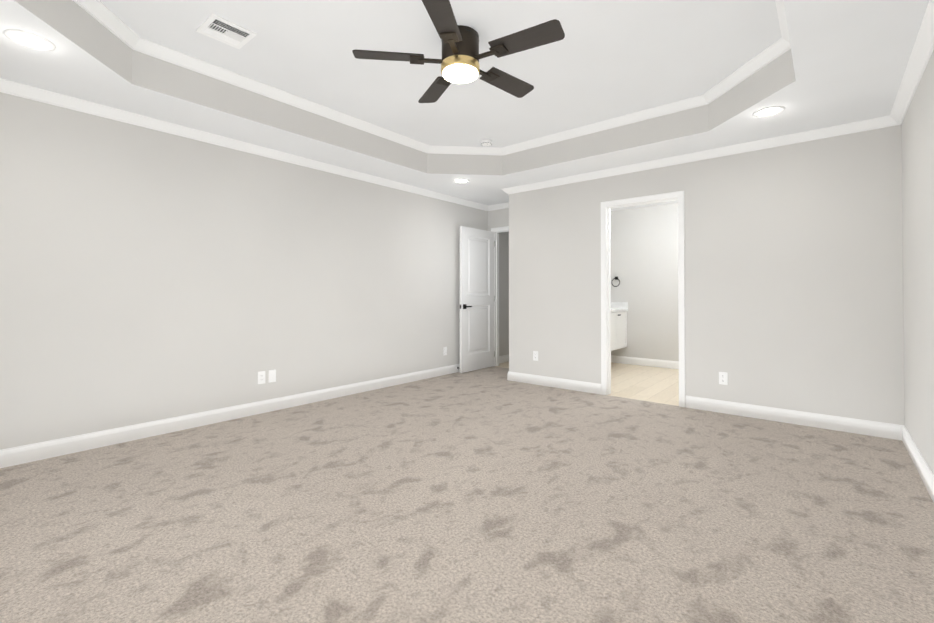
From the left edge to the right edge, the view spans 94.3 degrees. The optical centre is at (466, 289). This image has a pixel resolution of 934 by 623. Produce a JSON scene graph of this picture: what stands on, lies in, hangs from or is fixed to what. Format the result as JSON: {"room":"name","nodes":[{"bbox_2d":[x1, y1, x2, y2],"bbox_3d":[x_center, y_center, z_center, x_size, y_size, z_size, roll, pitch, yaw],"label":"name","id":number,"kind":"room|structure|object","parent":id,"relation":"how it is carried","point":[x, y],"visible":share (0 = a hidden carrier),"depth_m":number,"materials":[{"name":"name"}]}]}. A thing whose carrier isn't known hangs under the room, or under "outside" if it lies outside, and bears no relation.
{"room":"empty bedroom","nodes":[
{"label":"empty bedroom","id":0,"kind":"room"},
{"bbox_2d":[0,92,487,449],"bbox_3d":[-0.572,-0.066,5.662,0.150,2.440,9.140,-1,-1,40],"label":"wall","id":1,"kind":"structure","parent":0,"point":[146,274],"depth_m":3.54,"materials":[{"name":"grey paint"}]},
{"bbox_2d":[0,364,459,467],"bbox_3d":[-1.528,1.084,4.418,0.015,0.113,5.784,-1,-1,40],"label":"baseboard","id":2,"kind":"structure","parent":1,"relation":"attached to","point":[18,455],"depth_m":3.52,"materials":[{"name":"white wood"}]},
{"bbox_2d":[258,371,264,383],"bbox_3d":[-1.891,0.809,3.991,0.009,0.115,0.070,-1,-1,40],"label":"electrical outlet","id":3,"kind":"object","parent":1,"relation":"attached to","point":[261,377],"visible":1,"depth_m":3.99,"materials":[{"name":"white plastic"}]},
{"bbox_2d":[268,369,275,382],"bbox_3d":[-1.827,0.810,4.068,0.009,0.115,0.070,-1,-1,40],"label":"electrical outlet","id":4,"kind":"object","parent":1,"relation":"attached to","point":[272,375],"visible":1,"depth_m":4.07,"materials":[{"name":"white plastic"}]},
{"bbox_2d":[443,347,446,355],"bbox_3d":[-0.297,0.837,5.904,0.009,0.115,0.070,-1,-1,40],"label":"electrical outlet","id":5,"kind":"object","parent":1,"relation":"attached to","point":[444,350],"visible":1,"depth_m":5.89,"materials":[{"name":"white plastic"}]},
{"bbox_2d":[0,0,933,210],"bbox_3d":[1.172,-1.413,4.223,4.450,0.357,8.900,-1,-1,40],"label":"crown molding","id":6,"kind":"structure","parent":1,"relation":"attached to","point":[127,35],"depth_m":3.51,"materials":[{"name":"white wood"}]},
{"bbox_2d":[460,226,493,372],"bbox_3d":[0.155,0.137,6.288,0.121,2.032,0.763,-1,-1,40],"label":"door","id":7,"kind":"structure","parent":1,"relation":"in","point":[476,299],"depth_m":6.25,"materials":[{"name":"white wood"}]},
{"bbox_2d":[499,354,508,363],"bbox_3d":[1.358,1.122,7.883,0.015,0.113,2.996,-1,-1,40],"label":"baseboard","id":8,"kind":"structure","parent":1,"relation":"attached to","point":[505,358],"depth_m":6.96,"materials":[{"name":"white wood"}]},
{"bbox_2d":[0,0,928,210],"bbox_3d":[1.172,-1.521,4.224,4.690,0.440,9.140,-1,-1,40],"label":"ceiling","id":9,"kind":"structure","parent":0,"point":[839,62],"depth_m":3.01,"materials":[{"name":"paint"}]},
{"bbox_2d":[4,29,55,50],"bbox_3d":[-2.313,-1.321,2.296,0.194,0.012,0.194,-1,-1,40],"label":"recessed light","id":10,"kind":"object","parent":9,"relation":"in","point":[29,39],"visible":1,"depth_m":2.29,"materials":[{"name":"white plastic"}]},
{"bbox_2d":[196,13,256,48],"bbox_3d":[-1.499,-1.604,2.704,0.256,0.012,0.257,-1,-1,40],"label":"ceiling vent","id":11,"kind":"object","parent":9,"relation":"in","point":[220,29],"visible":1,"depth_m":2.69,"materials":[{"name":"white plastic"}]},
{"bbox_2d":[352,0,564,102],"bbox_3d":[-0.009,-1.482,2.757,1.278,0.252,1.271,-1,-1,40],"label":"ceiling fan","id":12,"kind":"object","parent":9,"relation":"hanging from","point":[459,60],"visible":1,"depth_m":2.64,"materials":[{"name":"brown wood"}]},
{"bbox_2d":[453,179,469,182],"bbox_3d":[-0.065,-1.290,5.135,0.194,0.012,0.194,-1,-1,40],"label":"recessed light","id":13,"kind":"object","parent":9,"relation":"in","point":[461,180],"visible":0.98,"depth_m":5.12,"materials":[{"name":"white plastic"}]},
{"bbox_2d":[480,139,491,145],"bbox_3d":[0.208,-1.568,4.638,0.128,0.042,0.128,-1,-1,40],"label":"smoke detector","id":14,"kind":"object","parent":9,"relation":"attached to","point":[486,142],"visible":1,"depth_m":4.60,"materials":[{"name":"white plastic"}]},
{"bbox_2d":[753,106,784,116],"bbox_3d":[2.221,-1.311,3.192,0.194,0.012,0.194,-1,-1,40],"label":"recessed light","id":15,"kind":"object","parent":9,"relation":"in","point":[769,111],"visible":1,"depth_m":3.19,"materials":[{"name":"white plastic"}]},
{"bbox_2d":[0,367,933,622],"bbox_3d":[0.175,1.155,2.998,4.450,0.060,5.784,-1,-1,40],"label":"floor carpet","id":16,"kind":"object","parent":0,"point":[490,495],"visible":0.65,"depth_m":2.10,"materials":[{"name":"beige carpet"}]},
{"bbox_2d":[488,208,507,355],"bbox_3d":[0.701,-0.057,6.416,0.840,2.440,0.120,-1,-1,40],"label":"wall","id":17,"kind":"structure","parent":0,"point":[496,218],"depth_m":6.95,"materials":[{"name":"grey paint"}]},
{"bbox_2d":[494,230,508,366],"bbox_3d":[0.747,0.131,6.376,0.796,2.063,0.122,-1,-1,40],"label":"trim","id":18,"kind":"structure","parent":17,"relation":"attached to","point":[496,233],"depth_m":6.60,"materials":[{"name":"white wood"}]},
{"bbox_2d":[495,362,508,367],"bbox_3d":[1.654,1.207,7.558,0.886,0.056,3.116,-1,-1,40],"label":"floor","id":19,"kind":"structure","parent":0,"point":[504,365],"depth_m":6.69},
{"bbox_2d":[508,193,515,371],"bbox_3d":[1.848,-0.051,7.019,0.120,2.440,3.957,-1,-1,40],"label":"wall","id":20,"kind":"structure","parent":0,"point":[512,197],"depth_m":5.51,"materials":[{"name":"grey paint"}]},
{"bbox_2d":[611,302,627,350],"bbox_3d":[1.932,0.639,6.547,0.598,1.059,1.198,-1,-1,40],"label":"bathroom vanity","id":21,"kind":"object","parent":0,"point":[619,325],"visible":0.29,"depth_m":6.61,"materials":[{"name":"white wood"}]},
{"bbox_2d":[608,362,678,405],"bbox_3d":[2.680,1.182,5.219,3.444,0.056,2.277,-1,-1,40],"label":"floor","id":22,"kind":"structure","parent":0,"point":[649,383],"depth_m":5.34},
{"bbox_2d":[516,126,899,424],"bbox_3d":[1.991,-0.079,4.403,3.420,2.440,0.120,-1,-1,40],"label":"wall","id":23,"kind":"structure","parent":0,"point":[792,251],"depth_m":3.90,"materials":[{"name":"grey paint"}]},
{"bbox_2d":[533,351,537,360],"bbox_3d":[0.834,0.805,5.273,0.070,0.115,0.009,-1,-1,40],"label":"electrical outlet","id":24,"kind":"object","parent":23,"relation":"attached to","point":[535,355],"visible":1,"depth_m":5.27,"materials":[{"name":"white plastic"}]},
{"bbox_2d":[507,371,600,393],"bbox_3d":[0.992,1.092,5.133,1.232,0.113,0.015,-1,-1,40],"label":"baseboard","id":25,"kind":"structure","parent":23,"relation":"attached to","point":[582,386],"depth_m":5.09,"materials":[{"name":"white wood"}]},
{"bbox_2d":[491,191,684,406],"bbox_3d":[1.240,0.100,5.406,2.875,2.104,0.738,-1,-1,40],"label":"door frame","id":26,"kind":"structure","parent":23,"relation":"attached to","point":[681,250],"depth_m":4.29,"materials":[{"name":"white wood"}]},
{"bbox_2d":[611,355,678,368],"bbox_3d":[3.404,1.103,6.089,3.444,0.113,0.015,-1,-1,40],"label":"baseboard","id":27,"kind":"structure","parent":23,"relation":"attached to","point":[615,359],"depth_m":6.64,"materials":[{"name":"white wood"}]},
{"bbox_2d":[719,372,727,384],"bbox_3d":[2.363,0.818,3.999,0.070,0.115,0.009,-1,-1,40],"label":"electrical outlet","id":28,"kind":"object","parent":23,"relation":"attached to","point":[723,378],"visible":1,"depth_m":3.99,"materials":[{"name":"white plastic"}]},
{"bbox_2d":[685,396,899,439],"bbox_3d":[2.677,1.077,3.730,1.460,0.113,0.015,-1,-1,40],"label":"baseboard","id":29,"kind":"structure","parent":23,"relation":"attached to","point":[844,424],"depth_m":3.63,"materials":[{"name":"white wood"}]},
{"bbox_2d":[896,50,933,474],"bbox_3d":[2.429,-0.104,2.147,0.120,2.440,7.580,-1,-1,40],"label":"wall","id":30,"kind":"structure","parent":0,"point":[916,131],"depth_m":2.69,"materials":[{"name":"grey paint"}]},
{"bbox_2d":[900,425,933,501],"bbox_3d":[1.647,1.051,1.303,0.015,0.113,5.063,-1,-1,40],"label":"baseboard","id":31,"kind":"structure","parent":30,"relation":"attached to","point":[923,469],"depth_m":2.65,"materials":[{"name":"white wood"}]}
]}

